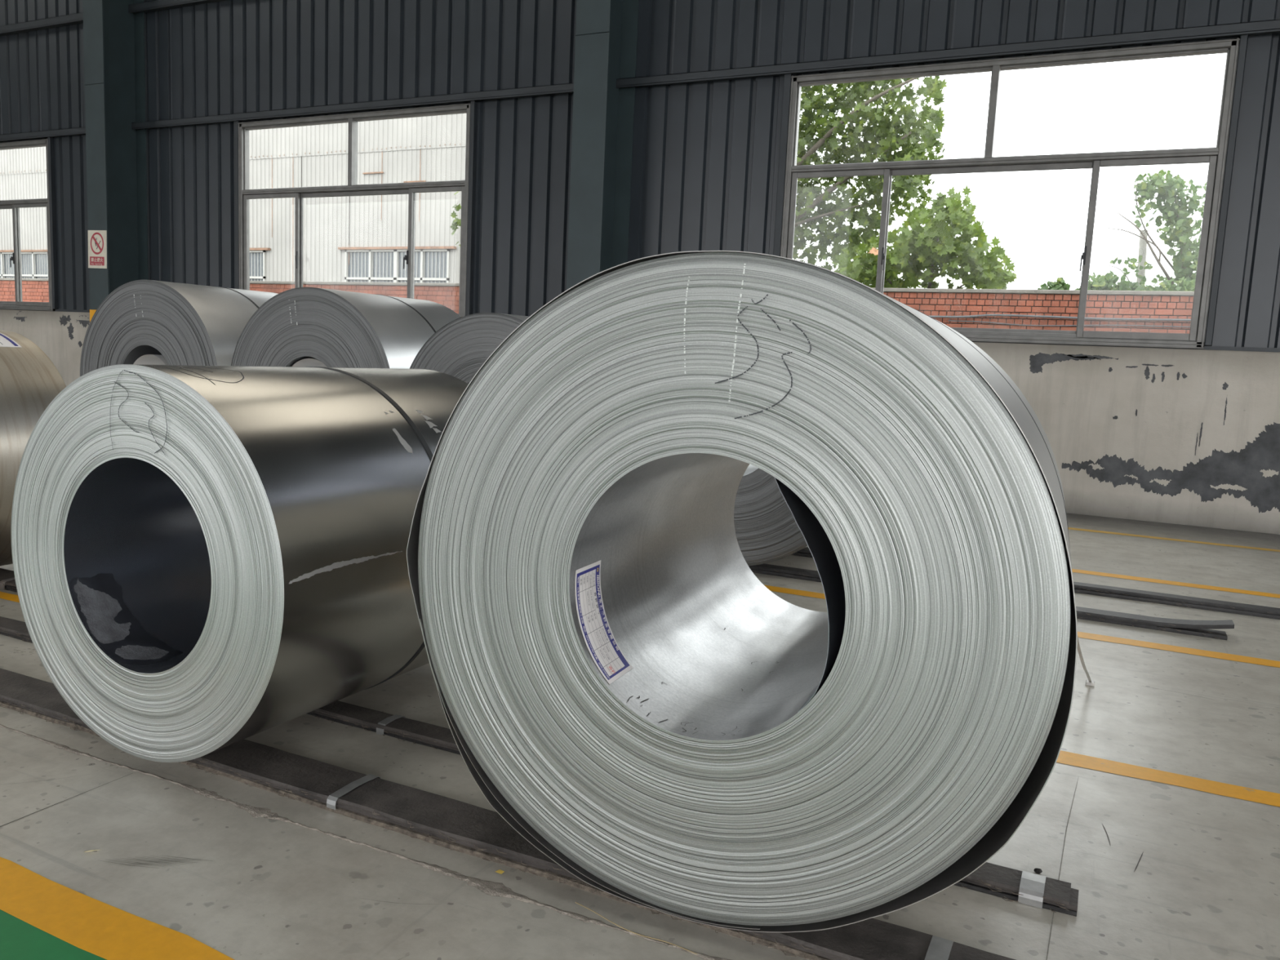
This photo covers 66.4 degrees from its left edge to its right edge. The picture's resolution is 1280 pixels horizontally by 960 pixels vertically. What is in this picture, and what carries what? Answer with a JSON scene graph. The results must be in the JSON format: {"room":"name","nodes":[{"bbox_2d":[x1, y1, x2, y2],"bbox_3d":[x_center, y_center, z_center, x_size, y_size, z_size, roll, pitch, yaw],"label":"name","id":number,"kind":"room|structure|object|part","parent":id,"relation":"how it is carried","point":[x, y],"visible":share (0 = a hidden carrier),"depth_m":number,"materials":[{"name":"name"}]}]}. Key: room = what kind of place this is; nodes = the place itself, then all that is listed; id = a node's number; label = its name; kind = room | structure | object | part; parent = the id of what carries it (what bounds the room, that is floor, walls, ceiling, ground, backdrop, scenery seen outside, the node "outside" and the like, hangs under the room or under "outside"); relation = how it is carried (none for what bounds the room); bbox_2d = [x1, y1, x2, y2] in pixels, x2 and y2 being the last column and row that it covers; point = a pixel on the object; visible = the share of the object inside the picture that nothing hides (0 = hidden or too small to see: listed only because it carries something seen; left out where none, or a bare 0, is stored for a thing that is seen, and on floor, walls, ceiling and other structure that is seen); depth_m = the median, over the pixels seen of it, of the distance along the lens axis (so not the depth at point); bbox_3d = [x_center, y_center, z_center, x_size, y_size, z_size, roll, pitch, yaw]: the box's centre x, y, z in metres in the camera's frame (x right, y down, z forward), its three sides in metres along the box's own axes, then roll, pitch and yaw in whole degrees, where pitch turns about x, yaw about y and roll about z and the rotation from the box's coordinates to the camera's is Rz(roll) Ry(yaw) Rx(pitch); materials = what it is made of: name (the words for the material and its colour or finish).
{"room":"steel coil warehouse","nodes":[
{"label":"steel coil warehouse","id":0,"kind":"room"},
{"bbox_2d":[0,512,1279,959],"bbox_3d":[-7.526,0.358,3.553,38.100,0.204,17.332,6,8,25],"label":"floor","id":1,"kind":"structure","parent":0,"point":[1159,802],"depth_m":2.13,"materials":[{"name":"paint"}]},
{"bbox_2d":[0,568,17,592],"bbox_3d":[-4.694,0.188,5.022,5.300,0.039,0.146,6,8,25],"label":"stack","id":2,"kind":"object","parent":1,"relation":"on","point":[7,581],"visible":0.38,"depth_m":3.95,"materials":[{"name":"metal"}]},
{"bbox_2d":[0,329,66,565],"bbox_3d":[-2.958,-0.094,3.755,1.001,1.002,1.043,6,8,25],"label":"coil","id":3,"kind":"object","parent":2,"relation":"on","point":[29,380],"visible":0.38,"depth_m":3.84,"materials":[{"name":"metal"}]},
{"bbox_2d":[82,0,148,321],"bbox_3d":[-6.086,-4.986,11.332,0.334,8.600,0.537,6,8,25],"label":"column","id":4,"kind":"structure","parent":1,"relation":"on","point":[114,46],"depth_m":11.45,"materials":[{"name":"grey metal"}]},
{"bbox_3d":[-6.111,-6.870,10.861,0.332,4.751,0.016,6,8,25],"label":"flange plate","id":5,"kind":"part","parent":4,"relation":"part of","materials":[{"name":"teal paint"}]},
{"bbox_3d":[-6.308,-2.606,11.395,0.332,3.845,0.016,6,8,25],"label":"flange plate","id":6,"kind":"part","parent":4,"relation":"part of","materials":[{"name":"teal paint"}]},
{"bbox_2d":[88,230,106,268],"bbox_3d":[-6.310,-2.682,11.374,0.324,0.433,0.006,7,8,25],"label":"warning sign","id":7,"kind":"object","parent":4,"relation":"attached to","point":[97,239],"visible":1,"depth_m":11.37,"materials":[{"name":"white plastic"}]},
{"bbox_3d":[-6.323,-2.549,11.391,0.253,0.100,0.001,7,8,25],"label":"red panel","id":8,"kind":"part","parent":7,"relation":"part of","materials":[{"name":"red plastic"}]},
{"bbox_3d":[-6.086,-4.986,11.333,0.012,8.600,0.504,6,8,25],"label":"web plate","id":9,"kind":"part","parent":4,"relation":"part of","materials":[{"name":"teal paint"}]},
{"bbox_2d":[495,869,504,874],"bbox_3d":[-0.283,0.791,1.977,0.017,0.002,0.011,8,9,37],"label":"chip","id":10,"kind":"object","parent":1,"relation":"on","point":[499,871],"visible":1,"depth_m":1.98,"materials":[{"name":"yellow paint"}]},
{"bbox_2d":[0,668,1015,959],"bbox_3d":[-1.671,0.616,2.744,5.165,0.035,0.159,6,8,25],"label":"rail","id":11,"kind":"object","parent":1,"relation":"on","point":[454,824],"visible":0.68,"depth_m":2.15,"materials":[{"name":"metal"}]},
{"bbox_2d":[11,364,468,762],"bbox_3d":[-0.952,0.154,2.744,0.939,0.939,1.044,6,8,25],"label":"coil","id":12,"kind":"object","parent":11,"relation":"on","point":[206,559],"visible":0.88,"depth_m":2.34,"materials":[{"name":"metal"}]},
{"bbox_3d":[-1.701,0.616,2.681,5.057,0.013,0.011,6,8,25],"label":"frayed cord","id":13,"kind":"part","parent":11,"relation":"part of","materials":[{"name":"grey metal"}]},
{"bbox_3d":[-1.715,0.634,2.685,5.025,0.010,0.011,6,8,25],"label":"frayed cord","id":14,"kind":"part","parent":11,"relation":"part of","materials":[{"name":"grey metal"}]},
{"bbox_2d":[406,250,1077,933],"bbox_3d":[0.294,0.159,2.176,1.226,1.198,1.026,6,8,22],"label":"coil","id":15,"kind":"object","parent":11,"relation":"on","point":[684,738],"visible":1,"depth_m":1.70,"materials":[{"name":"metal"}]},
{"bbox_2d":[1077,636,1094,686],"bbox_3d":[1.320,0.472,2.913,0.030,0.550,1.004,7,8,29],"label":"strap","id":16,"kind":"object","parent":15,"relation":"hanging from","point":[1088,682],"visible":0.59,"depth_m":3.03,"materials":[{"name":"grey metal"}]},
{"bbox_2d":[0,616,1079,916],"bbox_3d":[-1.480,0.586,3.062,5.230,0.033,0.098,6,8,25],"label":"stack","id":17,"kind":"object","parent":1,"relation":"on","point":[1024,887],"visible":0.28,"depth_m":2.55,"materials":[{"name":"metal"}]},
{"bbox_2d":[566,0,639,289],"bbox_3d":[-0.269,-4.369,8.563,0.332,8.600,0.536,6,8,25],"label":"column","id":18,"kind":"structure","parent":1,"relation":"on","point":[606,46],"depth_m":8.61,"materials":[{"name":"grey metal"}]},
{"bbox_3d":[-0.493,-1.955,8.630,0.332,3.776,0.016,6,8,25],"label":"flange plate","id":19,"kind":"part","parent":18,"relation":"part of","materials":[{"name":"teal paint"}]},
{"bbox_3d":[-0.295,-6.219,8.095,0.332,4.820,0.016,6,8,25],"label":"flange plate","id":20,"kind":"part","parent":18,"relation":"part of","materials":[{"name":"teal paint"}]},
{"bbox_3d":[-0.269,-4.369,8.563,0.012,8.600,0.504,6,8,25],"label":"web plate","id":21,"kind":"part","parent":18,"relation":"part of","materials":[{"name":"teal paint"}]},
{"bbox_2d":[575,902,697,954],"bbox_3d":[-0.013,0.821,1.791,0.261,0.011,0.013,7,8,30],"label":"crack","id":22,"kind":"object","parent":1,"relation":"on","point":[575,902],"visible":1,"depth_m":1.79,"materials":[{"name":"grey concrete"}]},
{"bbox_2d":[748,564,1234,639],"bbox_3d":[-1.824,0.171,6.100,9.532,0.068,0.111,6,8,25],"label":"metal bars","id":23,"kind":"object","parent":1,"relation":"on","point":[1205,628],"visible":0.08,"depth_m":4.20,"materials":[{"name":"metal"}]},
{"bbox_2d":[791,546,1279,619],"bbox_3d":[-0.378,0.259,6.039,12.200,0.041,0.116,6,8,25],"label":"rail","id":24,"kind":"object","parent":1,"relation":"on","point":[1257,611],"visible":0.08,"depth_m":4.63,"materials":[{"name":"metal"}]},
{"bbox_2d":[80,280,277,377],"bbox_3d":[-3.101,-0.701,7.057,1.375,1.375,1.059,6,8,25],"label":"coil","id":25,"kind":"object","parent":24,"relation":"on","point":[140,322],"visible":0.38,"depth_m":6.54,"materials":[{"name":"grey metal"}]},
{"bbox_2d":[231,287,461,368],"bbox_3d":[-1.807,-0.547,6.443,1.342,1.342,1.060,6,8,25],"label":"coil","id":26,"kind":"object","parent":24,"relation":"on","point":[299,326],"visible":0.3,"depth_m":5.94,"materials":[{"name":"grey metal"}]},
{"bbox_2d":[409,312,528,383],"bbox_3d":[-0.624,-0.361,5.888,1.215,1.215,1.054,6,8,25],"label":"coil","id":27,"kind":"object","parent":24,"relation":"on","point":[459,348],"visible":0.12,"depth_m":5.43,"materials":[{"name":"grey metal"}]},
{"bbox_2d":[733,464,807,565],"bbox_3d":[0.662,-0.311,5.268,1.388,1.388,1.055,6,8,25],"label":"coil","id":28,"kind":"object","parent":24,"relation":"on","point":[766,530],"visible":0.09,"depth_m":4.76,"materials":[{"name":"grey metal"}]},
{"bbox_3d":[-0.461,0.269,6.022,12.027,0.018,0.011,6,8,25],"label":"frayed cord","id":29,"kind":"part","parent":24,"relation":"part of","materials":[{"name":"metal"}]},
{"bbox_2d":[1034,867,1042,873],"bbox_3d":[0.845,0.829,2.075,0.017,0.009,0.015,6,8,25],"label":"pebble","id":30,"kind":"object","parent":1,"relation":"on","point":[1037,870],"visible":1,"depth_m":2.07,"materials":[{"name":"grey stone"}]},
{"bbox_2d":[0,0,1279,534],"bbox_3d":[-3.584,-4.775,10.573,37.598,8.600,0.262,6,8,25],"label":"wall","id":31,"kind":"structure","parent":0,"point":[1190,437],"depth_m":8.73,"materials":[{"name":"metal"}]},
{"bbox_2d":[0,137,58,311],"bbox_3d":[-8.933,-3.409,13.185,3.279,2.164,0.120,6,8,25],"label":"window","id":32,"kind":"structure","parent":31,"relation":"in","point":[50,202],"depth_m":12.59,"materials":[{"name":"metal"}]},
{"bbox_3d":[-8.895,-3.037,13.250,1.588,1.304,0.028,6,8,25],"label":"sash","id":33,"kind":"part","parent":32,"relation":"part of","materials":[{"name":"glass"}]},
{"bbox_3d":[-8.971,-2.376,13.318,3.174,0.080,0.107,6,8,25],"label":"frame sill","id":34,"kind":"part","parent":32,"relation":"part of","materials":[{"name":"metal"}]},
{"bbox_3d":[-7.903,-2.925,12.727,0.741,1.304,0.028,6,8,25],"label":"sash","id":35,"kind":"part","parent":32,"relation":"part of","materials":[{"name":"metal"}]},
{"bbox_2d":[0,0,224,35],"bbox_3d":[-3.674,-5.270,10.388,37.500,0.091,0.100,6,8,25],"label":"beam","id":36,"kind":"structure","parent":31,"relation":"attached to","point":[155,5],"depth_m":11.86,"materials":[{"name":"metal"}]},
{"bbox_2d":[234,100,477,316],"bbox_3d":[-3.110,-2.791,10.412,3.255,2.164,0.120,6,8,25],"label":"window","id":37,"kind":"structure","parent":31,"relation":"in","point":[242,194],"depth_m":10.27,"materials":[{"name":"metal"}]},
{"bbox_3d":[-4.119,-2.524,10.925,0.822,1.304,0.028,6,8,25],"label":"sash","id":38,"kind":"part","parent":37,"relation":"part of","materials":[{"name":"metal"}]},
{"bbox_3d":[-3.051,-2.417,10.467,1.586,1.304,0.028,6,8,25],"label":"sash","id":39,"kind":"part","parent":37,"relation":"part of","materials":[{"name":"metal"}]},
{"bbox_3d":[-2.075,-2.307,9.951,0.706,1.304,0.028,6,8,25],"label":"sash","id":40,"kind":"part","parent":37,"relation":"part of","materials":[{"name":"metal"}]},
{"bbox_2d":[0,18,1279,142],"bbox_3d":[-3.731,-3.962,10.559,37.500,0.077,0.085,6,8,25],"label":"beam","id":41,"kind":"structure","parent":31,"relation":"attached to","point":[1272,26],"depth_m":8.20,"materials":[{"name":"metal"}]},
{"bbox_2d":[773,34,1248,348],"bbox_3d":[2.678,-2.178,7.656,3.339,2.164,0.120,6,8,25],"label":"window","id":42,"kind":"structure","parent":31,"relation":"in","point":[1220,158],"depth_m":7.38,"materials":[{"name":"metal"}]},
{"bbox_3d":[1.631,-1.914,8.187,0.820,1.304,0.028,6,8,25],"label":"sash","id":43,"kind":"part","parent":42,"relation":"part of","materials":[{"name":"glass"}]},
{"bbox_3d":[2.695,-1.808,7.730,1.581,1.304,0.028,6,8,25],"label":"sash","id":44,"kind":"part","parent":42,"relation":"part of","materials":[{"name":"metal"}]},
{"bbox_3d":[2.640,-1.145,7.788,3.234,0.080,0.107,6,8,25],"label":"frame sill","id":45,"kind":"part","parent":42,"relation":"part of","materials":[{"name":"metal"}]},
{"bbox_3d":[3.710,-1.694,7.197,0.797,1.304,0.028,6,8,25],"label":"sash","id":46,"kind":"part","parent":42,"relation":"part of","materials":[{"name":"glass"}]},
{"label":"outside","id":47,"kind":"structure","parent":0,"visible":0},
{"bbox_3d":[-11.359,-0.645,11.052,150.000,0.180,150.000,6,8,25],"label":"ground","id":48,"kind":"structure","parent":47,"visible":0},
{"bbox_2d":[0,113,466,283],"bbox_3d":[-21.556,-12.324,45.392,46.049,13.506,12.500,6,8,25],"label":"neighboring building","id":49,"kind":"structure","parent":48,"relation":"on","point":[349,238],"depth_m":33.84,"materials":[{"name":"white metal"}]},
{"bbox_2d":[0,249,47,252],"bbox_3d":[-26.506,-9.730,41.567,4.739,0.080,0.140,6,8,25],"label":"hood","id":50,"kind":"object","parent":49,"relation":"attached to","point":[1,251],"depth_m":41.16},
{"bbox_2d":[249,247,271,250],"bbox_3d":[-15.563,-8.569,36.356,4.838,0.080,0.140,6,8,25],"label":"hood","id":51,"kind":"object","parent":49,"relation":"attached to","point":[251,248],"depth_m":35.45,"materials":[{"name":"white metal"}]},
{"bbox_2d":[337,245,456,249],"bbox_3d":[-8.222,-7.791,32.861,4.907,0.080,0.140,6,8,25],"label":"hood","id":52,"kind":"object","parent":49,"relation":"attached to","point":[340,247],"depth_m":32.86,"materials":[{"name":"white metal"}]},
{"bbox_2d":[0,278,1194,333],"bbox_3d":[-14.205,-3.927,25.372,72.000,2.507,0.300,6,8,25],"label":"wall","id":53,"kind":"structure","parent":48,"relation":"on","point":[929,301],"depth_m":15.64,"materials":[{"name":"red brick"}]},
{"bbox_2d":[929,314,1191,321],"bbox_3d":[4.677,-2.726,16.124,11.831,0.156,0.034,6,8,25],"label":"cable","id":54,"kind":"object","parent":53,"relation":"attached to","point":[980,315],"visible":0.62,"depth_m":15.20,"materials":[{"name":"metal"}]},
{"bbox_2d":[947,320,1190,327],"bbox_3d":[7.517,-2.320,14.808,5.521,0.060,0.017,6,8,25],"label":"cable","id":55,"kind":"object","parent":53,"relation":"attached to","point":[948,320],"visible":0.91,"depth_m":15.26,"materials":[{"name":"metal"}]},
{"bbox_2d":[449,75,947,280],"bbox_3d":[0.944,-5.726,20.777,10.874,8.624,2.518,6,8,25],"label":"plane tree","id":56,"kind":"object","parent":48,"relation":"on","point":[886,133],"visible":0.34,"depth_m":18.70,"materials":[{"name":"green plant"}]},
{"bbox_2d":[831,185,1017,288],"bbox_3d":[4.781,-2.852,16.892,3.150,4.231,1.683,6,8,25],"label":"plane tree","id":57,"kind":"object","parent":48,"relation":"on","point":[931,246],"visible":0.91,"depth_m":16.33,"materials":[{"name":"green plant"}]},
{"bbox_2d":[1037,277,1070,289],"bbox_3d":[6.665,-1.917,16.031,0.496,2.761,0.589,3,7,3],"label":"bush","id":58,"kind":"object","parent":48,"relation":"on","point":[1060,284],"visible":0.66,"depth_m":15.73,"materials":[{"name":"green plant"}]},
{"bbox_2d":[1074,273,1195,291],"bbox_3d":[7.788,-1.842,15.530,1.903,2.840,0.757,6,8,25],"label":"bush","id":59,"kind":"object","parent":48,"relation":"on","point":[1105,283],"visible":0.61,"depth_m":15.32,"materials":[{"name":"green plant"}]},
{"bbox_2d":[1136,229,1147,284],"bbox_3d":[8.479,-2.390,16.737,0.223,3.692,0.149,6,8,25],"label":"concrete pole","id":60,"kind":"object","parent":48,"relation":"on","point":[1142,243],"visible":0.21,"depth_m":16.53,"materials":[{"name":"white concrete"}]},
{"bbox_2d":[1088,168,1206,291],"bbox_3d":[8.358,-2.790,16.216,1.950,4.603,0.976,6,8,25],"label":"tree","id":61,"kind":"object","parent":48,"relation":"on","point":[1175,215],"visible":0.77,"depth_m":15.80,"materials":[{"name":"green plant"}]}
]}

